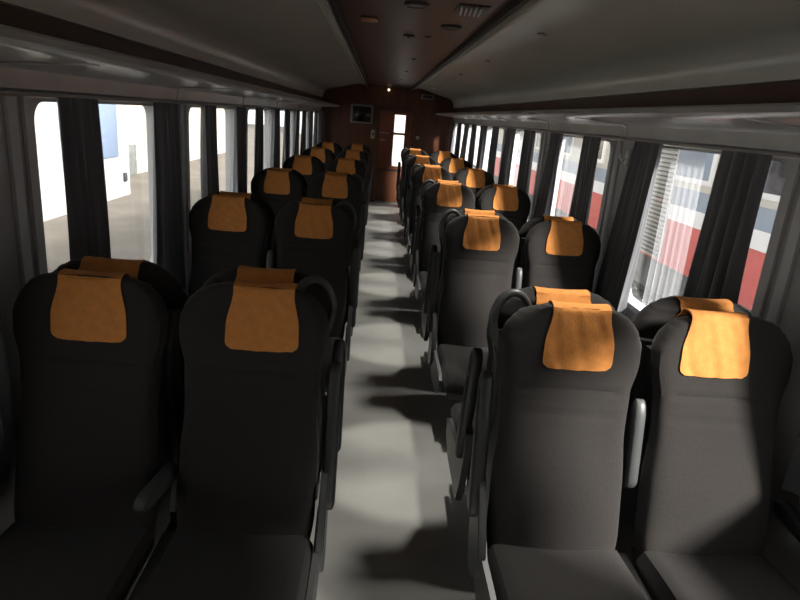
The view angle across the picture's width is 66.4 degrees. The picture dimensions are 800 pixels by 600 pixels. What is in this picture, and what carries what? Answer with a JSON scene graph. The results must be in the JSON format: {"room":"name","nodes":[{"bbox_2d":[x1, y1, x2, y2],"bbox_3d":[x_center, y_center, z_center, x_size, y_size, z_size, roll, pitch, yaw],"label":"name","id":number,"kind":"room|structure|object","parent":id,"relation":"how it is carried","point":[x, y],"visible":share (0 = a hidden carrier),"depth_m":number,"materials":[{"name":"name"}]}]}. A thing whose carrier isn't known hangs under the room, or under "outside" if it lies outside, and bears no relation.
{"room":"train carriage","nodes":[
{"label":"train carriage","id":0,"kind":"room"},
{"bbox_2d":[0,89,318,534],"bbox_3d":[-1.466,-1.117,5.441,0.070,2.440,14.550,4,17,-3],"label":"wall","id":1,"kind":"structure","parent":0,"point":[10,278],"depth_m":2.09,"materials":[{"name":"plastic"}]},
{"bbox_2d":[2,90,33,287],"bbox_3d":[-1.329,0.077,2.204,0.016,1.580,0.055,4,17,-3],"label":"trim","id":2,"kind":"structure","parent":1,"relation":"attached to","point":[9,102],"depth_m":2.06,"materials":[{"name":"grey"}]},
{"bbox_2d":[20,91,162,275],"bbox_3d":[-1.363,-0.455,2.849,0.082,0.944,1.400,4,17,-3],"label":"window","id":3,"kind":"structure","parent":1,"relation":"in","point":[28,104],"depth_m":2.19,"materials":[{"name":"grey"}]},
{"bbox_2d":[0,4,339,110],"bbox_3d":[-1.167,-1.788,5.248,0.408,0.248,14.540,4,17,-3],"label":"luggage rack","id":4,"kind":"object","parent":1,"relation":"attached to","point":[38,52],"visible":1,"depth_m":2.36,"materials":[{"name":"silver metal"}]},
{"bbox_2d":[179,105,187,297],"bbox_3d":[-1.386,-0.445,3.925,0.016,1.580,0.055,4,17,-3],"label":"trim","id":5,"kind":"structure","parent":1,"relation":"attached to","point":[181,107],"depth_m":3.83,"materials":[{"name":"grey"}]},
{"bbox_2d":[184,102,235,250],"bbox_3d":[-1.421,-0.977,4.570,0.082,0.944,1.400,4,17,-3],"label":"window","id":6,"kind":"structure","parent":1,"relation":"in","point":[229,111],"depth_m":4.93,"materials":[{"name":"grey"}]},
{"bbox_2d":[246,106,271,177],"bbox_3d":[-1.478,-1.500,6.292,0.082,0.944,1.400,4,17,-3],"label":"window","id":7,"kind":"structure","parent":1,"relation":"in","point":[267,112],"depth_m":6.83,"materials":[{"name":"grey"}]},
{"bbox_2d":[280,108,293,156],"bbox_3d":[-1.535,-2.022,8.013,0.082,0.944,1.400,4,17,-3],"label":"window","id":8,"kind":"structure","parent":1,"relation":"in","point":[291,111],"depth_m":8.57,"materials":[{"name":"grey"}]},
{"bbox_2d":[0,0,366,97],"bbox_3d":[-0.891,-2.070,5.171,0.918,0.375,14.550,4,17,-3],"label":"overhead luggage rack","id":9,"kind":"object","parent":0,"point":[290,44],"depth_m":3.66,"materials":[{"name":"plastic"}]},
{"bbox_2d":[131,201,618,599],"bbox_3d":[-0.158,0.102,5.854,2.780,0.080,14.550,4,17,-3],"label":"floor","id":10,"kind":"structure","parent":0,"point":[397,529],"depth_m":3.22,"materials":[{"name":"carpet"}]},
{"bbox_2d":[0,268,172,599],"bbox_3d":[-1.006,0.585,1.740,0.519,1.228,0.763,4,17,-3],"label":"seat","id":11,"kind":"object","parent":10,"relation":"on","point":[94,430],"visible":0.98,"depth_m":1.87,"materials":[{"name":"grey fabric"}]},
{"bbox_2d":[0,522,153,599],"bbox_3d":[-0.992,0.818,1.676,0.448,0.130,0.505,4,17,-3],"label":"seat cushion","id":12,"kind":"object","parent":11,"relation":"on","point":[39,560],"depth_m":1.75,"materials":[{"name":"grey fabric"}]},
{"bbox_2d":[54,256,187,530],"bbox_3d":[-1.031,0.357,2.491,0.519,1.227,0.763,4,17,-3],"label":"seat","id":13,"kind":"object","parent":10,"relation":"on","point":[172,292],"visible":0.25,"depth_m":2.05,"materials":[{"name":"grey fabric"}]},
{"bbox_2d":[189,194,268,297],"bbox_3d":[-1.063,0.059,3.461,0.519,1.234,0.763,4,17,-3],"label":"seat","id":14,"kind":"object","parent":10,"relation":"on","point":[227,231],"visible":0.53,"depth_m":3.58,"materials":[{"name":"grey fabric"}]},
{"bbox_2d":[128,279,342,599],"bbox_3d":[-0.476,0.619,1.768,0.553,1.229,0.763,4,17,-3],"label":"seat","id":15,"kind":"object","parent":10,"relation":"on","point":[254,353],"visible":1,"depth_m":1.90,"materials":[{"name":"grey fabric"}]},
{"bbox_2d":[139,529,312,599],"bbox_3d":[-0.493,0.851,1.703,0.448,0.130,0.505,4,17,-3],"label":"seat cushion","id":16,"kind":"object","parent":15,"relation":"on","point":[195,564],"depth_m":1.77,"materials":[{"name":"grey fabric"}]},
{"bbox_2d":[206,191,273,267],"bbox_3d":[-1.088,-0.167,4.212,0.519,1.230,0.763,4,17,-3],"label":"seat","id":17,"kind":"object","parent":10,"relation":"on","point":[258,199],"visible":0.09,"depth_m":3.75,"materials":[{"name":"grey fabric"}]},
{"bbox_2d":[201,265,345,499],"bbox_3d":[-0.500,0.390,2.514,0.553,1.234,0.772,4,17,-3],"label":"seat","id":18,"kind":"object","parent":10,"relation":"on","point":[318,287],"visible":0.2,"depth_m":2.04,"materials":[{"name":"grey fabric"}]},
{"bbox_2d":[251,169,304,252],"bbox_3d":[-1.121,-0.460,5.183,0.519,1.227,0.763,4,17,-3],"label":"seat","id":19,"kind":"object","parent":10,"relation":"on","point":[278,188],"visible":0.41,"depth_m":5.29,"materials":[{"name":"grey fabric"}]},
{"bbox_2d":[264,167,306,196],"bbox_3d":[-1.146,-0.688,5.934,0.519,1.228,0.763,4,17,-3],"label":"seat","id":20,"kind":"object","parent":10,"relation":"on","point":[274,168],"visible":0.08,"depth_m":5.46,"materials":[{"name":"grey fabric"}]},
{"bbox_2d":[282,155,322,197],"bbox_3d":[-1.178,-0.983,6.904,0.519,1.229,0.763,4,17,-3],"label":"seat","id":21,"kind":"object","parent":10,"relation":"on","point":[309,167],"visible":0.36,"depth_m":7.01,"materials":[{"name":"grey fabric"}]},
{"bbox_2d":[266,201,359,392],"bbox_3d":[-0.533,0.098,3.490,0.553,1.227,0.763,4,17,-3],"label":"seat","id":22,"kind":"object","parent":10,"relation":"on","point":[312,238],"visible":0.51,"depth_m":3.61,"materials":[{"name":"grey fabric"}]},
{"bbox_2d":[325,337,341,386],"bbox_3d":[-0.551,0.329,3.425,0.448,0.130,0.505,4,17,-3],"label":"seat cushion","id":23,"kind":"object","parent":22,"relation":"on","point":[331,339],"depth_m":3.34,"materials":[{"name":"grey fabric"}]},
{"bbox_2d":[274,197,360,337],"bbox_3d":[-0.558,-0.132,4.235,0.553,1.234,0.772,4,17,-3],"label":"seat","id":24,"kind":"object","parent":10,"relation":"on","point":[357,242],"visible":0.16,"depth_m":3.79,"materials":[{"name":"grey fabric"}]},
{"bbox_2d":[302,147,333,171],"bbox_3d":[-1.235,-1.506,8.626,0.519,1.230,0.763,4,17,-3],"label":"seat","id":25,"kind":"object","parent":10,"relation":"on","point":[323,154],"visible":0.27,"depth_m":8.73,"materials":[{"name":"grey fabric"}]},
{"bbox_2d":[315,142,340,158],"bbox_3d":[-1.293,-2.027,10.348,0.519,1.227,0.763,4,17,-3],"label":"seat","id":26,"kind":"object","parent":10,"relation":"on","point":[333,147],"visible":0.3,"depth_m":10.45,"materials":[{"name":"grey fabric"}]},
{"bbox_2d":[308,173,365,291],"bbox_3d":[-0.591,-0.426,5.211,0.553,1.230,0.763,4,17,-3],"label":"seat","id":27,"kind":"object","parent":10,"relation":"on","point":[338,187],"visible":0.36,"depth_m":5.32,"materials":[{"name":"grey fabric"}]},
{"bbox_2d":[315,171,366,269],"bbox_3d":[-0.615,-0.655,5.957,0.553,1.234,0.772,4,17,-3],"label":"seat","id":28,"kind":"object","parent":10,"relation":"on","point":[354,176],"visible":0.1,"depth_m":5.48,"materials":[{"name":"grey fabric"}]},
{"bbox_2d":[326,158,368,238],"bbox_3d":[-0.648,-0.950,6.932,0.553,1.233,0.763,4,17,-3],"label":"seat","id":29,"kind":"object","parent":10,"relation":"on","point":[339,165],"visible":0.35,"depth_m":7.04,"materials":[{"name":"grey fabric"}]},
{"bbox_2d":[336,150,370,201],"bbox_3d":[-0.705,-1.472,8.654,0.553,1.232,0.763,4,17,-3],"label":"seat","id":30,"kind":"object","parent":10,"relation":"on","point":[349,154],"visible":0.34,"depth_m":8.76,"materials":[{"name":"grey fabric"}]},
{"bbox_2d":[344,144,372,182],"bbox_3d":[-0.763,-1.992,10.376,0.553,1.228,0.763,4,17,-3],"label":"seat","id":31,"kind":"object","parent":10,"relation":"on","point":[362,148],"visible":0.2,"depth_m":10.48,"materials":[{"name":"grey fabric"}]},
{"bbox_2d":[396,149,427,207],"bbox_3d":[0.228,-1.928,10.429,0.553,1.230,0.763,4,17,-3],"label":"seat","id":32,"kind":"object","parent":10,"relation":"on","point":[413,152],"visible":0.27,"depth_m":10.54,"materials":[{"name":"grey fabric"}]},
{"bbox_2d":[400,155,437,225],"bbox_3d":[0.285,-1.408,8.706,0.553,1.234,0.763,4,17,-3],"label":"seat","id":33,"kind":"object","parent":10,"relation":"on","point":[417,159],"visible":0.37,"depth_m":8.82,"materials":[{"name":"grey fabric"}]},
{"bbox_2d":[403,164,446,239],"bbox_3d":[0.318,-1.111,7.731,0.553,1.234,0.772,4,17,-3],"label":"seat","id":34,"kind":"object","parent":10,"relation":"on","point":[413,169],"visible":0.09,"depth_m":7.38,"materials":[{"name":"grey fabric"}]},
{"bbox_2d":[405,165,451,253],"bbox_3d":[0.343,-0.884,6.985,0.553,1.232,0.763,4,17,-3],"label":"seat","id":35,"kind":"object","parent":10,"relation":"on","point":[434,173],"visible":0.38,"depth_m":7.10,"materials":[{"name":"grey fabric"}]},
{"bbox_2d":[410,179,467,300],"bbox_3d":[0.375,-0.589,6.010,0.553,1.234,0.772,4,17,-3],"label":"seat","id":36,"kind":"object","parent":10,"relation":"on","point":[424,186],"visible":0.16,"depth_m":5.64,"materials":[{"name":"grey fabric"}]},
{"bbox_2d":[412,182,474,300],"bbox_3d":[0.400,-0.360,5.264,0.553,1.229,0.763,4,17,-3],"label":"seat","id":37,"kind":"object","parent":10,"relation":"on","point":[438,198],"visible":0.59,"depth_m":5.38,"materials":[{"name":"grey fabric"}]},
{"bbox_2d":[419,271,427,296],"bbox_3d":[0.394,-0.127,5.200,0.448,0.130,0.505,4,17,-3],"label":"seat cushion","id":38,"kind":"object","parent":37,"relation":"on","point":[423,274],"depth_m":5.09,"materials":[{"name":"grey fabric"}]},
{"bbox_2d":[431,151,456,164],"bbox_3d":[0.761,-1.894,10.457,0.519,1.233,0.763,4,17,-3],"label":"seat","id":39,"kind":"object","parent":10,"relation":"on","point":[439,156],"visible":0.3,"depth_m":10.55,"materials":[{"name":"grey fabric"}]},
{"bbox_2d":[441,158,471,180],"bbox_3d":[0.818,-1.371,8.735,0.519,1.232,0.763,4,17,-3],"label":"seat","id":40,"kind":"object","parent":10,"relation":"on","point":[452,165],"visible":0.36,"depth_m":8.83,"materials":[{"name":"grey fabric"}]},
{"bbox_2d":[421,208,506,340],"bbox_3d":[0.433,-0.067,4.288,0.553,1.234,0.772,4,17,-3],"label":"seat","id":41,"kind":"object","parent":10,"relation":"on","point":[449,214],"visible":0.16,"depth_m":3.90,"materials":[{"name":"grey fabric"}]},
{"bbox_2d":[427,213,522,400],"bbox_3d":[0.457,0.163,3.542,0.553,1.227,0.763,4,17,-3],"label":"seat","id":42,"kind":"object","parent":10,"relation":"on","point":[480,251],"visible":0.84,"depth_m":3.67,"materials":[{"name":"grey fabric"}]},
{"bbox_2d":[437,344,487,394],"bbox_3d":[0.451,0.395,3.478,0.448,0.130,0.505,4,17,-3],"label":"seat cushion","id":43,"kind":"object","parent":42,"relation":"on","point":[452,359],"depth_m":3.39,"materials":[{"name":"grey fabric"}]},
{"bbox_2d":[455,169,494,209],"bbox_3d":[0.876,-0.848,7.014,0.519,1.229,0.763,4,17,-3],"label":"seat","id":44,"kind":"object","parent":10,"relation":"on","point":[475,180],"visible":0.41,"depth_m":7.11,"materials":[{"name":"grey fabric"}]},
{"bbox_2d":[475,183,518,209],"bbox_3d":[0.908,-0.555,6.043,0.519,1.234,0.763,4,17,-3],"label":"seat","id":45,"kind":"object","parent":10,"relation":"on","point":[492,185],"visible":0.04,"depth_m":5.56,"materials":[{"name":"grey fabric"}]},
{"bbox_2d":[479,186,530,286],"bbox_3d":[0.933,-0.326,5.292,0.519,1.231,0.763,4,17,-3],"label":"seat","id":46,"kind":"object","parent":10,"relation":"on","point":[512,203],"visible":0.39,"depth_m":5.40,"materials":[{"name":"grey fabric"}]},
{"bbox_2d":[446,286,614,500],"bbox_3d":[0.490,0.455,2.567,0.553,1.234,0.772,4,17,-3],"label":"seat","id":47,"kind":"object","parent":10,"relation":"on","point":[460,427],"visible":0.25,"depth_m":2.18,"materials":[{"name":"grey fabric"}]},
{"bbox_2d":[450,403,475,475],"bbox_3d":[0.475,0.615,2.754,0.448,0.130,0.505,4,17,-3],"label":"seat cushion","id":48,"kind":"object","parent":47,"relation":"on","point":[455,410],"depth_m":2.82,"materials":[{"name":"grey fabric"}]},
{"bbox_2d":[511,215,579,288],"bbox_3d":[0.965,-0.031,4.322,0.519,1.230,0.763,4,17,-3],"label":"seat","id":49,"kind":"object","parent":10,"relation":"on","point":[529,224],"visible":0.13,"depth_m":3.85,"materials":[{"name":"grey fabric"}]},
{"bbox_2d":[467,300,651,599],"bbox_3d":[0.515,0.684,1.821,0.553,1.230,0.763,4,17,-3],"label":"seat","id":50,"kind":"object","parent":10,"relation":"on","point":[545,485],"visible":1,"depth_m":1.95,"materials":[{"name":"grey fabric"}]},
{"bbox_2d":[487,544,646,599],"bbox_3d":[0.508,0.917,1.756,0.448,0.130,0.505,4,17,-3],"label":"seat cushion","id":51,"kind":"object","parent":50,"relation":"on","point":[514,571],"depth_m":1.86,"materials":[{"name":"grey fabric"}]},
{"bbox_2d":[521,219,600,292],"bbox_3d":[0.990,0.196,3.570,0.519,1.231,0.763,4,17,-3],"label":"seat","id":52,"kind":"object","parent":10,"relation":"on","point":[559,254],"visible":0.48,"depth_m":3.69,"materials":[{"name":"grey fabric"}]},
{"bbox_2d":[615,295,751,550],"bbox_3d":[1.023,0.492,2.600,0.519,1.228,0.763,4,17,-3],"label":"seat","id":53,"kind":"object","parent":10,"relation":"on","point":[648,321],"visible":0.15,"depth_m":2.12,"materials":[{"name":"grey fabric"}]},
{"bbox_2d":[616,308,799,599],"bbox_3d":[1.048,0.717,1.849,0.519,1.233,0.763,4,17,-3],"label":"seat","id":54,"kind":"object","parent":10,"relation":"on","point":[693,524],"visible":0.99,"depth_m":1.98,"materials":[{"name":"grey fabric"}]},
{"bbox_2d":[635,551,799,599],"bbox_3d":[1.009,0.950,1.783,0.448,0.130,0.505,4,17,-3],"label":"seat cushion","id":55,"kind":"object","parent":54,"relation":"on","point":[665,575],"depth_m":1.90,"materials":[{"name":"grey fabric"}]},
{"bbox_2d":[319,84,453,201],"bbox_3d":[-0.295,-3.190,12.499,2.880,2.530,0.080,4,17,-3],"label":"wall","id":56,"kind":"structure","parent":0,"point":[433,130],"depth_m":12.30,"materials":[{"name":"brown wood"}]},
{"bbox_2d":[0,91,319,111],"bbox_3d":[-1.331,-1.667,5.279,0.014,0.014,14.530,4,17,-3],"label":"rail","id":57,"kind":"object","parent":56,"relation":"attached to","point":[2,93],"visible":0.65,"depth_m":2.58,"materials":[{"name":"silver metal"}]},
{"bbox_2d":[0,312,17,450],"bbox_3d":[-1.223,-0.016,1.671,0.079,1.060,0.374,4,17,-3],"label":"curtain","id":58,"kind":"object","parent":57,"relation":"hanging from","point":[8,419],"visible":0.98,"depth_m":1.92,"materials":[{"name":"grey fabric"}]},
{"bbox_2d":[57,97,110,259],"bbox_3d":[-1.251,-0.256,2.463,0.077,1.060,0.303,4,17,-3],"label":"curtain","id":59,"kind":"object","parent":57,"relation":"hanging from","point":[79,118],"visible":0.54,"depth_m":2.36,"materials":[{"name":"grey fabric"}]},
{"bbox_2d":[153,102,185,288],"bbox_3d":[-1.281,-0.532,3.370,0.069,1.060,0.368,5,17,0],"label":"curtain","id":60,"kind":"object","parent":57,"relation":"hanging from","point":[168,240],"visible":0.85,"depth_m":3.31,"materials":[{"name":"grey fabric"}]},
{"bbox_2d":[200,105,218,198],"bbox_3d":[-1.307,-0.783,4.198,0.080,1.060,0.328,4,17,-3],"label":"curtain","id":61,"kind":"object","parent":57,"relation":"hanging from","point":[209,174],"visible":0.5,"depth_m":4.07,"materials":[{"name":"grey fabric"}]},
{"bbox_2d":[233,107,246,192],"bbox_3d":[-1.337,-1.054,5.093,0.080,1.060,0.371,4,17,-3],"label":"curtain","id":62,"kind":"object","parent":57,"relation":"hanging from","point":[239,154],"visible":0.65,"depth_m":4.99,"materials":[{"name":"grey fabric"}]},
{"bbox_2d":[254,108,263,174],"bbox_3d":[-1.364,-1.306,5.922,0.070,1.060,0.329,3,17,-6],"label":"curtain","id":63,"kind":"object","parent":57,"relation":"hanging from","point":[259,117],"visible":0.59,"depth_m":5.78,"materials":[{"name":"grey fabric"}]},
{"bbox_2d":[270,109,279,167],"bbox_3d":[-1.394,-1.583,6.836,0.070,1.060,0.376,4,17,-1],"label":"curtain","id":64,"kind":"object","parent":57,"relation":"hanging from","point":[275,129],"visible":0.56,"depth_m":6.69,"materials":[{"name":"grey fabric"}]},
{"bbox_2d":[282,110,289,164],"bbox_3d":[-1.421,-1.824,7.630,0.080,1.060,0.315,4,17,-3],"label":"curtain","id":65,"kind":"object","parent":57,"relation":"hanging from","point":[286,134],"visible":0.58,"depth_m":7.49,"materials":[{"name":"grey fabric"}]},
{"bbox_2d":[292,110,299,155],"bbox_3d":[-1.451,-2.104,8.553,0.082,1.060,0.374,4,17,-3],"label":"curtain","id":66,"kind":"object","parent":57,"relation":"hanging from","point":[295,150],"visible":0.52,"depth_m":8.38,"materials":[{"name":"grey fabric"}]},
{"bbox_2d":[300,110,305,154],"bbox_3d":[-1.477,-2.348,9.358,0.071,1.060,0.318,5,17,-1],"label":"curtain","id":67,"kind":"object","parent":57,"relation":"hanging from","point":[303,126],"visible":0.56,"depth_m":9.20,"materials":[{"name":"grey fabric"}]},
{"bbox_2d":[307,111,313,148],"bbox_3d":[-1.509,-2.626,10.274,0.071,1.060,0.368,3,17,-5],"label":"curtain","id":68,"kind":"object","parent":57,"relation":"hanging from","point":[310,122],"visible":0.56,"depth_m":10.11,"materials":[{"name":"grey fabric"}]},
{"bbox_2d":[313,111,317,146],"bbox_3d":[-1.536,-2.866,11.066,0.075,1.060,0.304,4,17,-3],"label":"curtain","id":69,"kind":"object","parent":57,"relation":"hanging from","point":[315,112],"visible":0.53,"depth_m":10.91,"materials":[{"name":"grey fabric"}]},
{"bbox_2d":[314,0,362,84],"bbox_3d":[-0.503,-2.164,5.155,0.020,0.020,14.550,4,17,-3],"label":"trim","id":70,"kind":"structure","parent":56,"relation":"attached to","point":[316,1],"depth_m":4.32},
{"bbox_2d":[329,0,368,86],"bbox_3d":[-0.405,-2.147,5.164,0.028,0.048,14.550,4,17,-3],"label":"trim","id":71,"kind":"structure","parent":56,"relation":"attached to","point":[335,5],"depth_m":4.13,"materials":[{"name":"black"}]},
{"bbox_2d":[350,104,373,123],"bbox_3d":[-0.763,-3.724,12.231,0.450,0.360,0.094,4,17,-3],"label":"wall monitor","id":72,"kind":"object","parent":56,"relation":"attached to","point":[360,113],"visible":1,"depth_m":12.19,"materials":[{"name":"grey"}]},
{"bbox_2d":[372,107,415,203],"bbox_3d":[-0.132,-2.925,12.499,0.780,1.890,0.084,4,17,-3],"label":"door","id":73,"kind":"structure","parent":56,"relation":"in","point":[384,190],"depth_m":12.45,"materials":[{"name":"red wood"}]},
{"bbox_2d":[410,0,529,89],"bbox_3d":[0.452,-2.091,5.210,0.028,0.048,14.550,4,17,-3],"label":"trim","id":74,"kind":"structure","parent":56,"relation":"attached to","point":[514,5],"depth_m":3.67,"materials":[{"name":"black"}]},
{"bbox_2d":[416,0,544,88],"bbox_3d":[0.553,-2.095,5.212,0.020,0.020,14.550,4,17,-3],"label":"trim","id":75,"kind":"structure","parent":56,"relation":"attached to","point":[538,2],"depth_m":3.75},
{"bbox_2d":[455,122,799,159],"bbox_3d":[1.290,-1.494,5.419,0.014,0.014,14.530,4,17,-3],"label":"rail","id":76,"kind":"object","parent":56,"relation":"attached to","point":[789,156],"visible":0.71,"depth_m":2.97,"materials":[{"name":"silver metal"}]},
{"bbox_2d":[454,123,461,157],"bbox_3d":[1.040,-2.702,11.223,0.079,1.060,0.402,4,17,-3],"label":"curtain","id":77,"kind":"object","parent":76,"relation":"hanging from","point":[459,125],"visible":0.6,"depth_m":11.04,"materials":[{"name":"grey fabric"}]},
{"bbox_2d":[460,124,468,159],"bbox_3d":[1.065,-2.450,10.392,0.074,1.060,0.514,4,17,-1],"label":"curtain","id":78,"kind":"object","parent":76,"relation":"hanging from","point":[466,128],"visible":0.58,"depth_m":10.20,"materials":[{"name":"grey fabric"}]},
{"bbox_2d":[468,124,476,167],"bbox_3d":[1.097,-2.177,9.491,0.070,1.060,0.381,5,17,0],"label":"curtain","id":79,"kind":"object","parent":76,"relation":"hanging from","point":[474,127],"visible":0.53,"depth_m":9.35,"materials":[{"name":"grey fabric"}]},
{"bbox_2d":[476,125,487,168],"bbox_3d":[1.125,-1.930,8.676,0.079,1.060,0.523,4,17,-3],"label":"curtain","id":80,"kind":"object","parent":76,"relation":"hanging from","point":[483,135],"visible":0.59,"depth_m":8.47,"materials":[{"name":"grey fabric"}]},
{"bbox_2d":[487,126,498,177],"bbox_3d":[1.155,-1.654,7.768,0.080,1.060,0.386,4,17,-3],"label":"curtain","id":81,"kind":"object","parent":76,"relation":"hanging from","point":[495,130],"visible":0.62,"depth_m":7.61,"materials":[{"name":"grey fabric"}]},
{"bbox_2d":[498,128,515,184],"bbox_3d":[1.181,-1.405,6.946,0.076,1.060,0.488,4,17,-3],"label":"curtain","id":82,"kind":"object","parent":76,"relation":"hanging from","point":[505,169],"visible":0.61,"depth_m":6.79,"materials":[{"name":"grey fabric"}]},
{"bbox_2d":[516,130,535,195],"bbox_3d":[1.214,-1.131,6.043,0.071,1.060,0.386,3,17,-5],"label":"curtain","id":83,"kind":"object","parent":76,"relation":"hanging from","point":[525,166],"visible":0.56,"depth_m":5.90,"materials":[{"name":"grey fabric"}]},
{"bbox_2d":[533,132,563,217],"bbox_3d":[1.240,-0.883,5.227,0.077,1.060,0.503,4,17,-3],"label":"curtain","id":84,"kind":"object","parent":76,"relation":"hanging from","point":[543,206],"visible":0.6,"depth_m":5.07,"materials":[{"name":"grey fabric"}]},
{"bbox_2d":[569,136,600,224],"bbox_3d":[1.270,-0.610,4.325,0.075,1.060,0.390,4,17,-3],"label":"curtain","id":85,"kind":"object","parent":76,"relation":"hanging from","point":[584,182],"visible":0.58,"depth_m":4.21,"materials":[{"name":"grey fabric"}]},
{"bbox_2d":[594,141,662,314],"bbox_3d":[1.297,-0.364,3.517,0.077,1.060,0.512,4,17,-3],"label":"curtain","id":86,"kind":"object","parent":76,"relation":"hanging from","point":[619,263],"visible":0.89,"depth_m":3.45,"materials":[{"name":"grey fabric"}]},
{"bbox_2d":[683,150,772,303],"bbox_3d":[1.326,-0.085,2.594,0.071,1.060,0.381,3,17,-5],"label":"curtain","id":87,"kind":"object","parent":76,"relation":"hanging from","point":[717,268],"visible":0.6,"depth_m":2.49,"materials":[{"name":"grey fabric"}]},
{"bbox_2d":[781,433,799,502],"bbox_3d":[1.354,0.150,1.821,0.072,1.060,0.236,4,17,-3],"label":"curtain","id":88,"kind":"object","parent":76,"relation":"hanging from","point":[791,481],"visible":1,"depth_m":2.01,"materials":[{"name":"grey fabric"}]},
{"bbox_2d":[338,0,512,87],"bbox_3d":[0.027,-2.161,5.174,0.900,0.060,14.550,4,17,-3],"label":"ceiling","id":89,"kind":"structure","parent":0,"point":[383,52],"depth_m":4.20,"materials":[{"name":"brown laminate"}]},
{"bbox_2d":[404,1,428,8],"bbox_3d":[0.084,-1.490,3.085,0.130,0.020,0.130,4,17,-3],"label":"recessed light","id":90,"kind":"object","parent":89,"relation":"in","point":[410,4],"visible":1,"depth_m":3.06,"materials":[{"name":"grey plastic"}]},
{"bbox_2d":[453,4,490,16],"bbox_3d":[0.363,-1.475,3.119,0.160,0.017,0.260,4,17,-3],"label":"ceiling vent","id":91,"kind":"object","parent":89,"relation":"in","point":[479,10],"visible":1,"depth_m":3.08,"materials":[{"name":"silver metal"}]},
{"bbox_2d":[463,122,799,591],"bbox_3d":[1.334,-0.932,5.590,0.070,2.440,14.550,4,17,-3],"label":"wall","id":92,"kind":"structure","parent":0,"point":[782,549],"depth_m":2.21,"materials":[{"name":"plastic"}]},
{"bbox_2d":[482,125,505,183],"bbox_3d":[1.249,-1.838,8.162,0.082,0.944,1.400,4,17,-3],"label":"window","id":93,"kind":"structure","parent":92,"relation":"in","point":[489,130],"depth_m":8.70,"materials":[{"name":"grey"}]},
{"bbox_2d":[509,127,543,218],"bbox_3d":[1.306,-1.316,6.440,0.082,0.944,1.400,4,17,-3],"label":"window","id":94,"kind":"structure","parent":92,"relation":"in","point":[517,134],"depth_m":5.98,"materials":[{"name":"grey"}]},
{"bbox_2d":[532,132,546,217],"bbox_3d":[1.271,-0.788,5.791,0.016,1.580,0.055,4,17,-3],"label":"trim","id":95,"kind":"structure","parent":92,"relation":"attached to","point":[545,133],"depth_m":5.65,"materials":[{"name":"grey"}]},
{"bbox_2d":[550,131,616,237],"bbox_3d":[1.363,-0.793,4.719,0.082,0.944,1.400,4,17,-3],"label":"window","id":96,"kind":"structure","parent":92,"relation":"in","point":[613,143],"depth_m":4.08,"materials":[{"name":"grey"}]},
{"bbox_2d":[412,0,799,108],"bbox_3d":[0.921,-1.951,5.268,0.918,0.375,14.550,4,17,-3],"label":"ceiling panel","id":97,"kind":"object","parent":92,"relation":"attached to","point":[589,48],"depth_m":3.04,"materials":[{"name":"plastic"}]},
{"bbox_2d":[592,140,622,292],"bbox_3d":[1.328,-0.266,4.070,0.016,1.580,0.055,4,17,-3],"label":"trim","id":98,"kind":"structure","parent":92,"relation":"attached to","point":[619,143],"depth_m":3.96,"materials":[{"name":"grey"}]},
{"bbox_2d":[435,81,799,152],"bbox_3d":[1.148,-1.635,5.371,0.408,0.248,14.540,4,17,-3],"label":"luggage rack","id":99,"kind":"object","parent":92,"relation":"attached to","point":[760,116],"visible":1,"depth_m":2.83,"materials":[{"name":"silver metal"}]},
{"bbox_2d":[435,103,799,152],"bbox_3d":[1.144,-1.582,5.387,0.408,0.137,14.540,4,17,-3],"label":"shelf","id":100,"kind":"object","parent":99,"relation":"attached to","point":[767,126],"depth_m":2.74,"materials":[{"name":"silver metal"}]},
{"bbox_2d":[627,140,799,317],"bbox_3d":[1.421,-0.271,2.997,0.082,0.944,1.400,4,17,-3],"label":"window","id":101,"kind":"structure","parent":92,"relation":"in","point":[791,166],"depth_m":2.31,"materials":[{"name":"grey"}]},
{"bbox_2d":[766,194,799,325],"bbox_3d":[1.385,0.256,2.348,0.016,1.580,0.055,4,17,-3],"label":"trim","id":102,"kind":"structure","parent":92,"relation":"attached to","point":[792,247],"depth_m":2.23,"materials":[{"name":"grey"}]},
{"label":"outside","id":103,"kind":"structure","parent":0,"visible":0},
{"bbox_2d":[44,124,312,272],"bbox_3d":[-31.541,-6.956,22.978,58.670,0.150,110.000,4,17,-3],"label":"platform","id":104,"kind":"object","parent":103,"point":[128,215],"depth_m":11.87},
{"bbox_2d":[34,102,130,221],"bbox_3d":[-7.930,0.091,-0.550,4.350,3.600,31.800,4,17,-3],"label":"station building","id":105,"kind":"structure","parent":104,"relation":"on","point":[113,118],"depth_m":11.73,"materials":[{"name":"grey paint"}]},
{"bbox_2d":[126,105,224,175],"bbox_3d":[-9.676,-7.600,24.295,3.300,3.750,16.700,4,17,-3],"label":"building","id":106,"kind":"structure","parent":104,"relation":"on","point":[136,116],"depth_m":19.39,"materials":[{"name":"beige paint"}]},
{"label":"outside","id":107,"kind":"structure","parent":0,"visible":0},
{"bbox_2d":[392,145,660,305],"bbox_3d":[28.218,-2.699,26.259,61.330,0.100,110.000,4,17,-3],"label":"ground trackbed","id":108,"kind":"structure","parent":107,"point":[396,153],"depth_m":37.78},
{"bbox_2d":[299,112,479,150],"bbox_3d":[-0.893,-20.318,60.721,20.400,9.200,4.400,4,17,-3],"label":"building","id":109,"kind":"structure","parent":108,"relation":"on","point":[399,126],"depth_m":59.84,"materials":[{"name":"grey paint"}]},
{"bbox_2d":[527,215,656,303],"bbox_3d":[4.049,-1.524,15.355,0.070,0.130,90.000,4,17,-3],"label":"rail","id":110,"kind":"object","parent":108,"relation":"on","point":[635,290],"visible":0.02,"depth_m":10.56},
{"bbox_2d":[494,129,784,312],"bbox_3d":[5.093,-1.493,9.388,2.650,3.620,26.700,4,17,-3],"label":"wagon","id":111,"kind":"object","parent":108,"relation":"on","point":[684,180],"visible":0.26,"depth_m":8.59,"materials":[{"name":"red paint"}]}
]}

